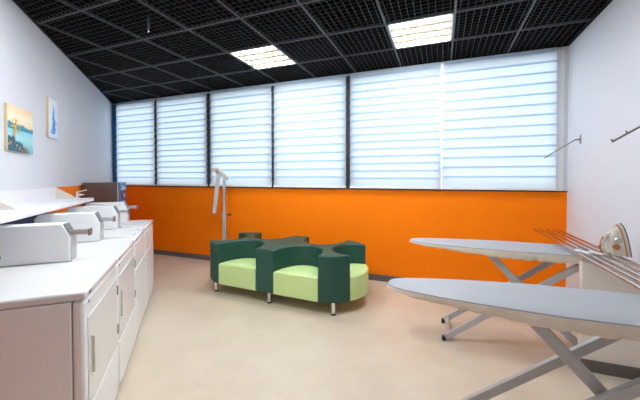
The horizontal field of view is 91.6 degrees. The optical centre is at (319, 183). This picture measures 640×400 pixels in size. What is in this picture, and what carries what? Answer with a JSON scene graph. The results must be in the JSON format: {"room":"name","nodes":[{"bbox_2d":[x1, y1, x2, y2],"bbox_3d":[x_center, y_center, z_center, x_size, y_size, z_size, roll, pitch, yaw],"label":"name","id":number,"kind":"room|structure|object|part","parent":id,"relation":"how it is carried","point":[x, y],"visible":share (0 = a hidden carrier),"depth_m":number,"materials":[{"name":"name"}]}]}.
{"room":"laundry","nodes":[
{"label":"laundry","id":0,"kind":"room"},
{"bbox_2d":[0,0,112,212],"bbox_3d":[-2.564,-0.172,2.489,0.102,3.297,8.259,0,1,-24],"label":"wall","id":1,"kind":"structure","parent":0,"point":[33,69],"depth_m":3.27,"materials":[{"name":"white paint"}]},
{"bbox_2d":[4,103,32,153],"bbox_3d":[-2.572,-0.454,2.664,0.027,0.375,0.445,0,1,-24],"label":"painting","id":2,"kind":"object","parent":1,"relation":"attached to","point":[18,122],"visible":1,"depth_m":2.61,"materials":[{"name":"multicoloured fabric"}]},
{"bbox_2d":[0,212,47,224],"bbox_3d":[-2.219,0.508,1.855,0.011,0.559,2.960,0,1,-24],"label":"panel","id":3,"kind":"object","parent":1,"relation":"attached to","point":[28,220],"visible":0.02,"depth_m":2.73,"materials":[{"name":"blue"}]},
{"bbox_2d":[0,187,93,223],"bbox_3d":[-2.106,0.144,2.018,0.355,0.160,3.180,0,1,-24],"label":"wall shelf","id":4,"kind":"object","parent":1,"relation":"attached to","point":[21,203],"visible":1,"depth_m":2.63,"materials":[{"name":"white"}]},
{"bbox_2d":[75,189,86,197],"bbox_3d":[-2.661,0.116,3.462,0.110,0.098,0.048,0,1,-24],"label":"tap","id":5,"kind":"object","parent":4,"relation":"on","point":[77,192],"visible":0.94,"depth_m":3.45,"materials":[{"name":"silver metal"}]},
{"bbox_2d":[46,97,57,139],"bbox_3d":[-2.863,-0.688,3.326,0.026,0.410,0.240,0,1,-24],"label":"painting","id":6,"kind":"object","parent":1,"relation":"attached to","point":[51,105],"visible":1,"depth_m":3.28,"materials":[{"name":"beige fabric"}]},
{"bbox_2d":[12,0,612,103],"bbox_3d":[-1.730,-1.664,2.142,7.435,0.302,5.780,0,1,21],"label":"ceiling","id":7,"kind":"structure","parent":0,"point":[188,45],"depth_m":3.21,"materials":[{"name":"black metal"}]},
{"bbox_3d":[-2.511,-1.545,2.578,0.594,0.034,0.594,0,1,21],"label":"lattice panel","id":8,"kind":"part","parent":7,"relation":"part of","materials":[{"name":"black metal"}]},
{"bbox_3d":[-2.860,-1.559,3.376,0.594,0.034,0.594,0,1,21],"label":"lattice panel","id":9,"kind":"part","parent":7,"relation":"part of","materials":[{"name":"black metal"}]},
{"bbox_3d":[-1.937,-1.541,2.353,0.594,0.034,0.594,0,1,21],"label":"lattice panel","id":10,"kind":"part","parent":7,"relation":"part of","materials":[{"name":"black metal"}]},
{"bbox_3d":[-2.286,-1.555,3.151,0.594,0.034,0.594,0,1,21],"label":"lattice panel","id":11,"kind":"part","parent":7,"relation":"part of","materials":[{"name":"black metal"}]},
{"bbox_3d":[-3.208,-1.573,4.174,0.594,0.034,0.594,0,1,21],"label":"lattice panel","id":12,"kind":"part","parent":7,"relation":"part of","materials":[{"name":"black metal"}]},
{"bbox_3d":[-3.557,-1.587,4.973,0.594,0.034,0.594,0,1,21],"label":"lattice panel","id":13,"kind":"part","parent":7,"relation":"part of","materials":[{"name":"black metal"}]},
{"bbox_3d":[-2.635,-1.569,3.950,0.594,0.034,0.594,0,1,21],"label":"lattice panel","id":14,"kind":"part","parent":7,"relation":"part of","materials":[{"name":"black metal"}]},
{"bbox_3d":[-3.906,-1.601,5.771,0.594,0.034,0.594,0,1,21],"label":"lattice panel","id":15,"kind":"part","parent":7,"relation":"part of","materials":[{"name":"black metal"}]},
{"bbox_3d":[-2.983,-1.583,4.748,0.594,0.034,0.594,0,1,21],"label":"lattice panel","id":16,"kind":"part","parent":7,"relation":"part of","materials":[{"name":"black metal"}]},
{"bbox_3d":[-3.332,-1.597,5.546,0.594,0.034,0.594,0,1,21],"label":"lattice panel","id":17,"kind":"part","parent":7,"relation":"part of","materials":[{"name":"black metal"}]},
{"bbox_3d":[-1.712,-1.551,2.927,0.594,0.034,0.594,0,1,21],"label":"lattice panel","id":18,"kind":"part","parent":7,"relation":"part of","materials":[{"name":"black metal"}]},
{"bbox_3d":[-2.061,-1.565,3.725,0.594,0.034,0.594,0,1,21],"label":"lattice panel","id":19,"kind":"part","parent":7,"relation":"part of","materials":[{"name":"black metal"}]},
{"bbox_3d":[-2.410,-1.579,4.523,0.594,0.034,0.594,0,1,21],"label":"lattice panel","id":20,"kind":"part","parent":7,"relation":"part of","materials":[{"name":"black metal"}]},
{"bbox_3d":[-2.759,-1.593,5.321,0.594,0.034,0.594,0,1,21],"label":"lattice panel","id":21,"kind":"part","parent":7,"relation":"part of","materials":[{"name":"black metal"}]},
{"bbox_3d":[-2.185,-1.589,5.097,0.594,0.034,0.594,0,1,21],"label":"lattice panel","id":22,"kind":"part","parent":7,"relation":"part of","materials":[{"name":"black metal"}]},
{"bbox_3d":[-1.836,-1.575,4.298,0.594,0.034,0.594,0,1,21],"label":"lattice panel","id":23,"kind":"part","parent":7,"relation":"part of","materials":[{"name":"black metal"}]},
{"bbox_3d":[-1.488,-1.561,3.500,0.594,0.034,0.594,0,1,21],"label":"lattice panel","id":24,"kind":"part","parent":7,"relation":"part of","materials":[{"name":"black metal"}]},
{"bbox_3d":[-1.139,-1.547,2.702,0.594,0.034,0.594,0,1,21],"label":"lattice panel","id":25,"kind":"part","parent":7,"relation":"part of","materials":[{"name":"black metal"}]},
{"bbox_3d":[-1.612,-1.585,4.872,0.594,0.034,0.594,0,1,21],"label":"lattice panel","id":26,"kind":"part","parent":7,"relation":"part of","materials":[{"name":"black metal"}]},
{"bbox_3d":[-1.263,-1.571,4.074,0.594,0.034,0.594,0,1,21],"label":"lattice panel","id":27,"kind":"part","parent":7,"relation":"part of","materials":[{"name":"black metal"}]},
{"bbox_3d":[-0.914,-1.557,3.276,0.594,0.034,0.594,0,1,21],"label":"lattice panel","id":28,"kind":"part","parent":7,"relation":"part of","materials":[{"name":"black metal"}]},
{"bbox_3d":[-1.038,-1.581,4.647,0.594,0.034,0.594,0,1,21],"label":"lattice panel","id":29,"kind":"part","parent":7,"relation":"part of","materials":[{"name":"black metal"}]},
{"bbox_3d":[-0.565,-1.544,2.477,0.594,0.034,0.594,0,1,21],"label":"lattice panel","id":30,"kind":"part","parent":7,"relation":"part of","materials":[{"name":"black metal"}]},
{"bbox_2d":[230,45,295,68],"bbox_3d":[-0.689,-1.591,3.849,0.593,0.097,0.593,0,1,21],"label":"ceiling light","id":31,"kind":"object","parent":7,"relation":"attached to","point":[268,56],"visible":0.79,"depth_m":3.82,"materials":[{"name":"white plastic"}]},
{"bbox_3d":[-0.341,-1.554,3.051,0.594,0.034,0.594,0,1,21],"label":"lattice panel","id":32,"kind":"part","parent":7,"relation":"part of","materials":[{"name":"black metal"}]},
{"bbox_3d":[-0.465,-1.577,4.422,0.594,0.034,0.594,0,1,21],"label":"lattice panel","id":33,"kind":"part","parent":7,"relation":"part of","materials":[{"name":"black metal"}]},
{"bbox_3d":[-0.116,-1.563,3.624,0.594,0.034,0.594,0,1,21],"label":"lattice panel","id":34,"kind":"part","parent":7,"relation":"part of","materials":[{"name":"black metal"}]},
{"bbox_3d":[0.109,-1.573,4.198,0.594,0.034,0.594,0,1,21],"label":"lattice panel","id":35,"kind":"part","parent":7,"relation":"part of","materials":[{"name":"black metal"}]},
{"bbox_3d":[0.233,-1.550,2.826,0.594,0.034,0.594,0,1,21],"label":"lattice panel","id":36,"kind":"part","parent":7,"relation":"part of","materials":[{"name":"black metal"}]},
{"bbox_3d":[0.458,-1.560,3.400,0.594,0.034,0.594,0,1,21],"label":"lattice panel","id":37,"kind":"part","parent":7,"relation":"part of","materials":[{"name":"black metal"}]},
{"bbox_3d":[0.682,-1.570,3.973,0.594,0.034,0.594,0,1,21],"label":"lattice panel","id":38,"kind":"part","parent":7,"relation":"part of","materials":[{"name":"black metal"}]},
{"bbox_3d":[0.806,-1.546,2.601,0.594,0.034,0.594,0,1,21],"label":"lattice panel","id":39,"kind":"part","parent":7,"relation":"part of","materials":[{"name":"black metal"}]},
{"bbox_2d":[387,13,453,48],"bbox_3d":[1.031,-1.579,3.174,0.593,0.097,0.593,0,1,21],"label":"ceiling light","id":40,"kind":"object","parent":7,"relation":"attached to","point":[436,29],"visible":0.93,"depth_m":3.15,"materials":[{"name":"white plastic"}]},
{"bbox_3d":[1.256,-1.566,3.748,0.594,0.034,0.594,0,1,21],"label":"lattice panel","id":41,"kind":"part","parent":7,"relation":"part of","materials":[{"name":"black metal"}]},
{"bbox_3d":[1.829,-1.562,3.523,0.594,0.034,0.594,0,1,21],"label":"lattice panel","id":42,"kind":"part","parent":7,"relation":"part of","materials":[{"name":"black metal"}]},
{"bbox_3d":[1.380,-1.542,2.377,0.594,0.034,0.594,0,1,21],"label":"lattice panel","id":43,"kind":"part","parent":7,"relation":"part of","materials":[{"name":"black metal"}]},
{"bbox_3d":[1.605,-1.552,2.950,0.594,0.034,0.594,0,1,21],"label":"lattice panel","id":44,"kind":"part","parent":7,"relation":"part of","materials":[{"name":"black metal"}]},
{"bbox_3d":[2.399,-1.558,3.300,0.586,0.034,0.594,0,1,21],"label":"lattice panel","id":45,"kind":"part","parent":7,"relation":"part of","materials":[{"name":"black metal"}]},
{"bbox_3d":[2.175,-1.548,2.727,0.586,0.034,0.594,0,1,21],"label":"lattice panel","id":46,"kind":"part","parent":7,"relation":"part of","materials":[{"name":"black metal"}]},
{"bbox_2d":[112,46,568,104],"bbox_3d":[-0.639,-1.698,4.926,7.675,0.330,0.200,0,1,21],"label":"wall header","id":47,"kind":"structure","parent":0,"point":[566,47],"depth_m":3.52,"materials":[{"name":"white paint"}]},
{"bbox_2d":[156,92,207,185],"bbox_3d":[-2.465,-0.762,5.518,1.157,1.617,0.054,0,1,21],"label":"window blind","id":48,"kind":"object","parent":47,"relation":"attached to","point":[181,122],"visible":1,"depth_m":5.50,"materials":[{"name":"fabric"}]},
{"bbox_3d":[-2.468,0.032,5.523,1.157,0.030,0.034,0,1,21],"label":"rail","id":49,"kind":"part","parent":48,"relation":"part of","materials":[{"name":"white"}]},
{"bbox_2d":[209,83,271,186],"bbox_3d":[-1.310,-0.754,5.066,1.187,1.617,0.054,0,1,21],"label":"window blind","id":50,"kind":"object","parent":47,"relation":"attached to","point":[240,118],"visible":1,"depth_m":5.04,"materials":[{"name":"fabric"}]},
{"bbox_3d":[-1.314,0.040,5.070,1.187,0.030,0.034,0,1,21],"label":"rail","id":51,"kind":"part","parent":50,"relation":"part of","materials":[{"name":"white"}]},
{"bbox_2d":[273,74,346,187],"bbox_3d":[-0.171,-0.746,4.620,1.163,1.617,0.054,0,1,21],"label":"window blind","id":52,"kind":"object","parent":47,"relation":"attached to","point":[310,114],"visible":1,"depth_m":4.59,"materials":[{"name":"fabric"}]},
{"bbox_3d":[-0.175,0.047,4.624,1.163,0.030,0.034,0,1,21],"label":"rail","id":53,"kind":"part","parent":52,"relation":"part of","materials":[{"name":"white"}]},
{"bbox_2d":[350,62,439,188],"bbox_3d":[0.974,-0.738,4.171,1.178,1.617,0.054,0,1,21],"label":"window blind","id":54,"kind":"object","parent":47,"relation":"attached to","point":[395,112],"visible":1,"depth_m":4.15,"materials":[{"name":"fabric"}]},
{"bbox_3d":[0.971,0.055,4.175,1.178,0.030,0.034,0,1,21],"label":"rail","id":55,"kind":"part","parent":54,"relation":"part of","materials":[{"name":"white plastic"}]},
{"bbox_2d":[442,47,557,190],"bbox_3d":[2.112,-0.731,3.725,1.193,1.617,0.054,0,1,21],"label":"window blind","id":56,"kind":"object","parent":47,"relation":"attached to","point":[500,111],"visible":1,"depth_m":3.70,"materials":[{"name":"fabric"}]},
{"bbox_3d":[2.108,0.063,3.729,1.193,0.030,0.034,0,1,21],"label":"rail","id":57,"kind":"part","parent":56,"relation":"part of","materials":[{"name":"white"}]},
{"bbox_2d":[126,186,566,286],"bbox_3d":[-0.652,0.753,4.934,7.675,1.362,0.125,0,1,21],"label":"wall","id":58,"kind":"structure","parent":0,"point":[385,221],"depth_m":4.28,"materials":[{"name":"orange paint"}]},
{"bbox_2d":[112,105,116,181],"bbox_3d":[-4.078,-0.754,6.245,0.250,1.605,0.125,0,1,21],"label":"trim","id":59,"kind":"structure","parent":58,"relation":"attached to","point":[114,111],"depth_m":6.18,"materials":[{"name":"blue"}]},
{"bbox_2d":[132,102,155,185],"bbox_3d":[-3.528,-0.750,6.053,1.165,1.605,0.060,0,1,21],"label":"window","id":60,"kind":"structure","parent":58,"relation":"in","point":[154,102],"depth_m":5.90,"materials":[{"name":"black metal"}]},
{"bbox_2d":[116,98,155,185],"bbox_3d":[-3.521,-0.769,5.932,1.016,1.617,0.054,0,1,21],"label":"window blind","id":61,"kind":"object","parent":60,"relation":"attached to","point":[135,120],"visible":0.88,"depth_m":5.91,"materials":[{"name":"fabric"}]},
{"bbox_3d":[-3.524,0.024,5.936,1.016,0.030,0.034,0,1,21],"label":"rail","id":62,"kind":"part","parent":61,"relation":"part of","materials":[{"name":"white"}]},
{"bbox_3d":[-3.528,-0.730,6.053,1.165,1.525,0.008,0,1,21],"label":"pane","id":63,"kind":"part","parent":60,"relation":"part of","materials":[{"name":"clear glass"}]},
{"bbox_2d":[155,100,156,183],"bbox_3d":[-2.994,-0.746,5.820,0.090,1.605,0.125,0,1,21],"label":"trim","id":64,"kind":"structure","parent":58,"relation":"attached to","point":[155,100],"depth_m":5.77,"materials":[{"name":"black"}]},
{"bbox_2d":[206,93,214,186],"bbox_3d":[-1.862,-0.738,5.376,0.130,1.605,0.125,0,1,21],"label":"trim","id":65,"kind":"structure","parent":58,"relation":"attached to","point":[208,94],"depth_m":5.33,"materials":[{"name":"black metal"}]},
{"bbox_2d":[271,85,273,186],"bbox_3d":[-0.703,-0.731,4.922,0.080,1.605,0.125,0,1,21],"label":"trim","id":66,"kind":"structure","parent":58,"relation":"attached to","point":[272,86],"depth_m":4.87,"materials":[{"name":"black metal"}]},
{"bbox_2d":[153,249,404,281],"bbox_3d":[-0.668,1.293,4.875,7.415,0.085,0.014,0,1,21],"label":"baseboard","id":67,"kind":"structure","parent":58,"relation":"attached to","point":[376,277],"depth_m":5.44,"materials":[{"name":"grey"}]},
{"bbox_2d":[126,185,566,191],"bbox_3d":[-0.660,0.068,4.862,7.405,0.014,0.032,0,1,21],"label":"trim","id":68,"kind":"structure","parent":58,"relation":"attached to","point":[126,185],"depth_m":4.28,"materials":[{"name":"black"}]},
{"bbox_2d":[346,76,349,187],"bbox_3d":[0.430,-0.723,4.478,0.100,1.605,0.125,0,1,21],"label":"trim","id":69,"kind":"structure","parent":58,"relation":"attached to","point":[347,77],"depth_m":4.42,"materials":[{"name":"black metal"}]},
{"bbox_2d":[439,64,442,188],"bbox_3d":[1.571,-0.715,4.031,0.060,1.605,0.125,0,1,21],"label":"trim","id":70,"kind":"structure","parent":58,"relation":"attached to","point":[441,65],"depth_m":3.97,"materials":[{"name":"white plastic"}]},
{"bbox_2d":[556,49,564,190],"bbox_3d":[2.732,-0.707,3.576,0.080,1.605,0.125,0,1,21],"label":"trim","id":71,"kind":"structure","parent":58,"relation":"attached to","point":[561,53],"depth_m":3.52,"materials":[{"name":"white"}]},
{"bbox_2d":[115,254,639,399],"bbox_3d":[-1.730,1.432,2.196,7.435,0.100,5.780,0,1,21],"label":"floor","id":72,"kind":"structure","parent":0,"point":[194,341],"depth_m":2.56,"materials":[{"name":"plastic"}]},
{"bbox_2d":[0,258,118,399],"bbox_3d":[-1.520,0.943,1.616,0.706,0.897,0.663,0,1,-22],"label":"cabinet","id":73,"kind":"object","parent":72,"relation":"on","point":[59,328],"visible":1,"depth_m":1.42,"materials":[{"name":"white laminate"}]},
{"bbox_3d":[-1.552,0.955,1.603,0.638,0.835,0.663,0,1,-22],"label":"panel","id":74,"kind":"part","parent":73,"relation":"part of","materials":[{"name":"white ceramic"}]},
{"bbox_3d":[-1.108,0.834,1.525,0.012,0.180,0.009,0,1,-22],"label":"handle","id":75,"kind":"part","parent":73,"relation":"part of","materials":[{"name":"beige"}]},
{"bbox_3d":[-1.232,0.952,1.735,0.050,0.835,0.663,0,1,-22],"label":"panel","id":76,"kind":"part","parent":73,"relation":"part of","materials":[{"name":"white ceramic"}]},
{"bbox_3d":[-1.210,0.840,1.744,0.011,0.430,0.598,0,1,-22],"label":"door","id":77,"kind":"part","parent":73,"relation":"part of","materials":[{"name":"white wood"}]},
{"bbox_3d":[-1.208,1.212,1.749,0.012,0.295,0.623,0,1,-22],"label":"kick panel","id":78,"kind":"part","parent":73,"relation":"part of","materials":[{"name":"white wood"}]},
{"bbox_2d":[0,239,135,384],"bbox_3d":[-1.775,0.933,2.236,0.706,0.897,0.669,0,1,-22],"label":"cabinet","id":79,"kind":"object","parent":72,"relation":"on","point":[122,250],"visible":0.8,"depth_m":2.27,"materials":[{"name":"white laminate"}]},
{"bbox_2d":[0,222,91,266],"bbox_3d":[-1.740,0.371,1.937,0.524,0.236,0.117,0,1,-22],"label":"box","id":80,"kind":"object","parent":79,"relation":"on","point":[33,243],"visible":1,"depth_m":1.89,"materials":[{"name":"white plastic"}]},
{"bbox_3d":[-1.605,0.291,1.992,0.041,0.078,0.095,0,1,-22],"label":"slanted plate","id":81,"kind":"part","parent":80,"relation":"part of","materials":[{"name":"silver metal"}]},
{"bbox_3d":[-1.587,0.408,2.003,0.006,0.160,0.095,0,1,-22],"label":"plate","id":82,"kind":"part","parent":80,"relation":"part of","materials":[{"name":"grey plastic"}]},
{"bbox_3d":[-1.362,0.823,2.143,0.012,0.180,0.009,0,1,-22],"label":"handle","id":83,"kind":"part","parent":79,"relation":"part of","materials":[{"name":"beige"}]},
{"bbox_3d":[-1.487,0.942,2.355,0.050,0.835,0.669,0,1,-22],"label":"panel","id":84,"kind":"part","parent":79,"relation":"part of","materials":[{"name":"white ceramic"}]},
{"bbox_3d":[-1.465,0.829,2.365,0.011,0.430,0.604,0,1,-22],"label":"door","id":85,"kind":"part","parent":79,"relation":"part of","materials":[{"name":"white ceramic"}]},
{"bbox_3d":[-1.464,1.201,2.369,0.012,0.295,0.629,0,1,-22],"label":"kick panel","id":86,"kind":"part","parent":79,"relation":"part of","materials":[{"name":"white wood"}]},
{"bbox_2d":[83,182,125,205],"bbox_3d":[-3.155,0.662,4.602,0.436,1.355,0.542,0,1,-24],"label":"cabinet","id":87,"kind":"object","parent":72,"relation":"on","point":[100,191],"visible":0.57,"depth_m":4.37,"materials":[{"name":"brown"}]},
{"bbox_2d":[119,182,125,201],"bbox_3d":[-2.963,0.513,4.684,0.017,1.051,0.520,0,1,-24],"label":"picture","id":88,"kind":"object","parent":87,"relation":"attached to","point":[122,185],"depth_m":4.60,"materials":[{"name":"blue"}]},
{"bbox_2d":[77,228,145,335],"bbox_3d":[-2.034,0.916,2.854,0.698,0.909,0.660,0,1,-22],"label":"cabinet","id":89,"kind":"object","parent":72,"relation":"on","point":[138,234],"visible":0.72,"depth_m":2.91,"materials":[{"name":"white laminate"}]},
{"bbox_2d":[34,212,115,241],"bbox_3d":[-1.999,0.360,2.565,0.524,0.236,0.117,0,1,-22],"label":"box","id":90,"kind":"object","parent":89,"relation":"on","point":[78,220],"visible":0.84,"depth_m":2.54,"materials":[{"name":"white plastic"}]},
{"bbox_3d":[-1.864,0.280,2.621,0.041,0.078,0.095,0,1,-22],"label":"slanted plate","id":91,"kind":"part","parent":90,"relation":"part of","materials":[{"name":"silver metal"}]},
{"bbox_3d":[-1.846,0.397,2.632,0.007,0.160,0.095,0,1,-22],"label":"plate","id":92,"kind":"part","parent":90,"relation":"part of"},
{"bbox_3d":[-1.848,0.467,2.922,0.200,0.014,0.500,0,1,-22],"label":"lid","id":93,"kind":"part","parent":89,"relation":"part of","materials":[{"name":"white ceramic"}]},
{"bbox_3d":[-1.742,0.931,2.974,0.050,0.835,0.660,0,1,-22],"label":"panel","id":94,"kind":"part","parent":89,"relation":"part of","materials":[{"name":"white wood"}]},
{"bbox_3d":[-1.719,1.033,2.986,0.011,0.570,0.620,0,1,-22],"label":"kick panel","id":95,"kind":"part","parent":89,"relation":"part of","materials":[{"name":"white wood"}]},
{"bbox_2d":[106,220,153,306],"bbox_3d":[-2.292,0.905,3.479,0.698,0.909,0.683,0,1,-22],"label":"cabinet","id":96,"kind":"object","parent":72,"relation":"on","point":[147,224],"visible":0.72,"depth_m":3.52,"materials":[{"name":"white laminate"}]},
{"bbox_2d":[66,205,129,229],"bbox_3d":[-2.250,0.349,3.176,0.524,0.236,0.117,0,1,-22],"label":"box","id":97,"kind":"object","parent":96,"relation":"on","point":[108,210],"visible":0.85,"depth_m":3.15,"materials":[{"name":"white plastic"}]},
{"bbox_3d":[-2.097,0.386,3.243,0.007,0.160,0.095,0,1,-22],"label":"plate","id":98,"kind":"part","parent":97,"relation":"part of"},
{"bbox_2d":[85,202,137,221],"bbox_3d":[-2.456,0.340,3.675,0.524,0.236,0.117,0,1,-22],"label":"box","id":99,"kind":"object","parent":96,"relation":"on","point":[124,217],"visible":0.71,"depth_m":3.66,"materials":[{"name":"white plastic"}]},
{"bbox_3d":[-2.105,0.456,3.548,0.200,0.014,0.523,0,1,-22],"label":"lid","id":100,"kind":"part","parent":96,"relation":"part of","materials":[{"name":"white ceramic"}]},
{"bbox_3d":[-1.999,0.920,3.600,0.050,0.835,0.683,0,1,-22],"label":"panel","id":101,"kind":"part","parent":96,"relation":"part of","materials":[{"name":"white wood"}]},
{"bbox_3d":[-1.976,1.022,3.611,0.011,0.570,0.643,0,1,-22],"label":"kick panel","id":102,"kind":"part","parent":96,"relation":"part of","materials":[{"name":"white wood"}]},
{"bbox_2d":[211,167,230,239],"bbox_3d":[-1.534,0.538,4.897,0.305,1.594,0.240,0,1,3],"label":"post","id":103,"kind":"object","parent":72,"relation":"on","point":[217,170],"visible":0.77,"depth_m":4.86,"materials":[{"name":"silver metal"}]},
{"bbox_3d":[-1.614,0.140,4.852,0.129,0.657,0.045,0,1,3],"label":"hanging arm","id":104,"kind":"part","parent":103,"relation":"part of","materials":[{"name":"grey paint"}]},
{"bbox_3d":[-1.530,-0.152,4.854,0.228,0.213,0.052,0,1,3],"label":"hinge arm","id":105,"kind":"part","parent":103,"relation":"part of","materials":[{"name":"grey paint"}]},
{"bbox_3d":[-1.501,0.904,4.901,0.060,0.838,0.050,0,1,3],"label":"post","id":106,"kind":"part","parent":103,"relation":"part of","materials":[{"name":"silver metal"}]},
{"bbox_3d":[-1.501,0.170,4.888,0.044,0.630,0.038,0,1,3],"label":"post","id":107,"kind":"part","parent":103,"relation":"part of","materials":[{"name":"silver metal"}]},
{"bbox_2d":[210,232,367,315],"bbox_3d":[-0.439,1.042,3.901,2.116,0.620,0.900,0,1,25],"label":"sofa","id":108,"kind":"object","parent":72,"relation":"on","point":[294,267],"visible":1,"depth_m":3.53,"materials":[{"name":"teal"}]},
{"bbox_3d":[-0.902,1.087,3.837,0.542,0.264,0.389,0,1,25],"label":"seat","id":109,"kind":"part","parent":108,"relation":"part of","materials":[{"name":"green"}]},
{"bbox_3d":[-0.190,1.093,3.506,0.542,0.264,0.389,0,1,25],"label":"seat","id":110,"kind":"part","parent":108,"relation":"part of","materials":[{"name":"green"}]},
{"bbox_3d":[0.138,1.290,3.224,0.042,0.116,0.042,0,1,25],"label":"leg","id":111,"kind":"part","parent":108,"relation":"part of","materials":[{"name":"silver metal"}]},
{"bbox_3d":[0.344,1.092,3.539,0.391,0.264,0.550,0,1,25],"label":"seat","id":112,"kind":"part","parent":108,"relation":"part of","materials":[{"name":"green"}]},
{"bbox_2d":[410,238,585,345],"bbox_3d":[1.512,0.954,2.750,1.394,0.836,0.439,0,1,21],"label":"ironing board","id":113,"kind":"object","parent":72,"relation":"on","point":[548,254],"visible":0.82,"depth_m":2.62,"materials":[{"name":"silver metal"}]},
{"bbox_3d":[1.690,0.963,2.870,1.026,0.790,0.030,0,1,21],"label":"leg","id":114,"kind":"part","parent":113,"relation":"part of","materials":[{"name":"grey paint"}]},
{"bbox_3d":[1.567,0.968,2.542,1.026,0.790,0.030,0,1,21],"label":"leg","id":115,"kind":"part","parent":113,"relation":"part of","materials":[{"name":"grey paint"}]},
{"bbox_3d":[1.756,0.963,2.535,0.745,0.797,0.026,0,1,21],"label":"leg","id":116,"kind":"part","parent":113,"relation":"part of","materials":[{"name":"grey paint"}]},
{"bbox_2d":[387,278,639,399],"bbox_3d":[1.039,0.975,1.547,1.393,0.836,0.440,0,1,19],"label":"ironing board","id":117,"kind":"object","parent":72,"relation":"on","point":[608,316],"visible":1,"depth_m":1.46,"materials":[{"name":"grey fabric"}]},
{"bbox_3d":[1.214,0.984,1.672,1.026,0.790,0.030,0,1,19],"label":"leg","id":118,"kind":"part","parent":117,"relation":"part of","materials":[{"name":"grey paint"}]},
{"bbox_3d":[1.290,0.984,1.339,0.745,0.797,0.026,0,1,19],"label":"leg","id":119,"kind":"part","parent":117,"relation":"part of","materials":[{"name":"grey paint"}]},
{"bbox_3d":[1.313,0.983,1.405,0.745,0.797,0.026,0,1,19],"label":"leg","id":120,"kind":"part","parent":117,"relation":"part of","materials":[{"name":"grey paint"}]},
{"bbox_3d":[1.101,0.989,1.341,1.026,0.790,0.030,0,1,19],"label":"leg","id":121,"kind":"part","parent":117,"relation":"part of","materials":[{"name":"grey paint"}]},
{"bbox_2d":[566,0,639,287],"bbox_3d":[1.787,-0.142,0.790,0.120,3.297,5.780,0,1,21],"label":"wall","id":122,"kind":"structure","parent":0,"point":[603,176],"depth_m":2.69,"materials":[{"name":"white paint"}]},
{"bbox_2d":[544,135,580,157],"bbox_3d":[2.513,-0.380,3.230,0.313,0.234,0.032,0,1,21],"label":"rail","id":123,"kind":"object","parent":122,"relation":"attached to","point":[579,139],"visible":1,"depth_m":3.21,"materials":[{"name":"silver metal"}]},
{"bbox_3d":[2.493,-0.358,3.238,0.270,0.189,0.011,0,1,21],"label":"arm","id":124,"kind":"part","parent":123,"relation":"part of","materials":[{"name":"silver metal"}]},
{"bbox_2d":[563,49,568,190],"bbox_3d":[2.788,-0.707,3.557,0.043,1.605,0.120,0,1,21],"label":"trim","id":125,"kind":"structure","parent":122,"relation":"attached to","point":[566,75],"depth_m":3.50,"materials":[{"name":"grey"}]},
{"bbox_2d":[533,228,639,289],"bbox_3d":[1.988,0.516,2.050,0.413,0.034,2.550,0,1,21],"label":"drying rack","id":126,"kind":"object","parent":122,"relation":"on","point":[561,235],"visible":1,"depth_m":2.10,"materials":[{"name":"silver metal"}]},
{"bbox_2d":[575,249,604,254],"bbox_3d":[1.920,0.489,2.215,0.160,0.011,0.134,0,1,21],"label":"clip","id":127,"kind":"object","parent":126,"relation":"on","point":[576,250],"visible":1,"depth_m":2.20,"materials":[{"name":"white plastic"}]},
{"bbox_3d":[1.916,0.508,2.078,0.019,0.019,2.550,0,1,21],"label":"rod","id":128,"kind":"part","parent":126,"relation":"part of","materials":[{"name":"silver metal"}]},
{"bbox_3d":[1.968,0.508,2.057,0.019,0.019,2.550,0,1,21],"label":"rod","id":129,"kind":"part","parent":126,"relation":"part of","materials":[{"name":"silver metal"}]},
{"bbox_3d":[2.020,0.508,2.037,0.019,0.019,2.550,0,1,21],"label":"rod","id":130,"kind":"part","parent":126,"relation":"part of","materials":[{"name":"silver metal"}]},
{"bbox_2d":[597,223,631,256],"bbox_3d":[2.029,0.385,2.163,0.170,0.224,0.116,0,1,9],"label":"iron","id":131,"kind":"object","parent":126,"relation":"on","point":[617,240],"visible":1,"depth_m":2.13,"materials":[{"name":"grey"}]},
{"bbox_3d":[1.999,0.412,2.168,0.080,0.164,0.026,0,1,9],"label":"handle","id":132,"kind":"part","parent":131,"relation":"part of","materials":[{"name":"beige plastic"}]},
{"bbox_3d":[2.041,0.395,2.121,0.059,0.059,0.014,0,1,18],"label":"water tank","id":133,"kind":"part","parent":131,"relation":"part of","materials":[{"name":"grey"}]},
{"bbox_2d":[610,126,639,142],"bbox_3d":[1.880,-0.376,1.738,0.404,0.279,0.032,0,1,21],"label":"rail","id":134,"kind":"object","parent":122,"relation":"attached to","point":[638,127],"visible":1,"depth_m":1.78,"materials":[{"name":"silver metal"}]},
{"bbox_2d":[578,253,639,379],"bbox_3d":[2.101,0.948,2.256,0.352,0.866,0.067,0,1,21],"label":"wall","id":135,"kind":"structure","parent":0,"point":[625,352],"depth_m":2.24,"materials":[{"name":"beige paint"}]}
]}

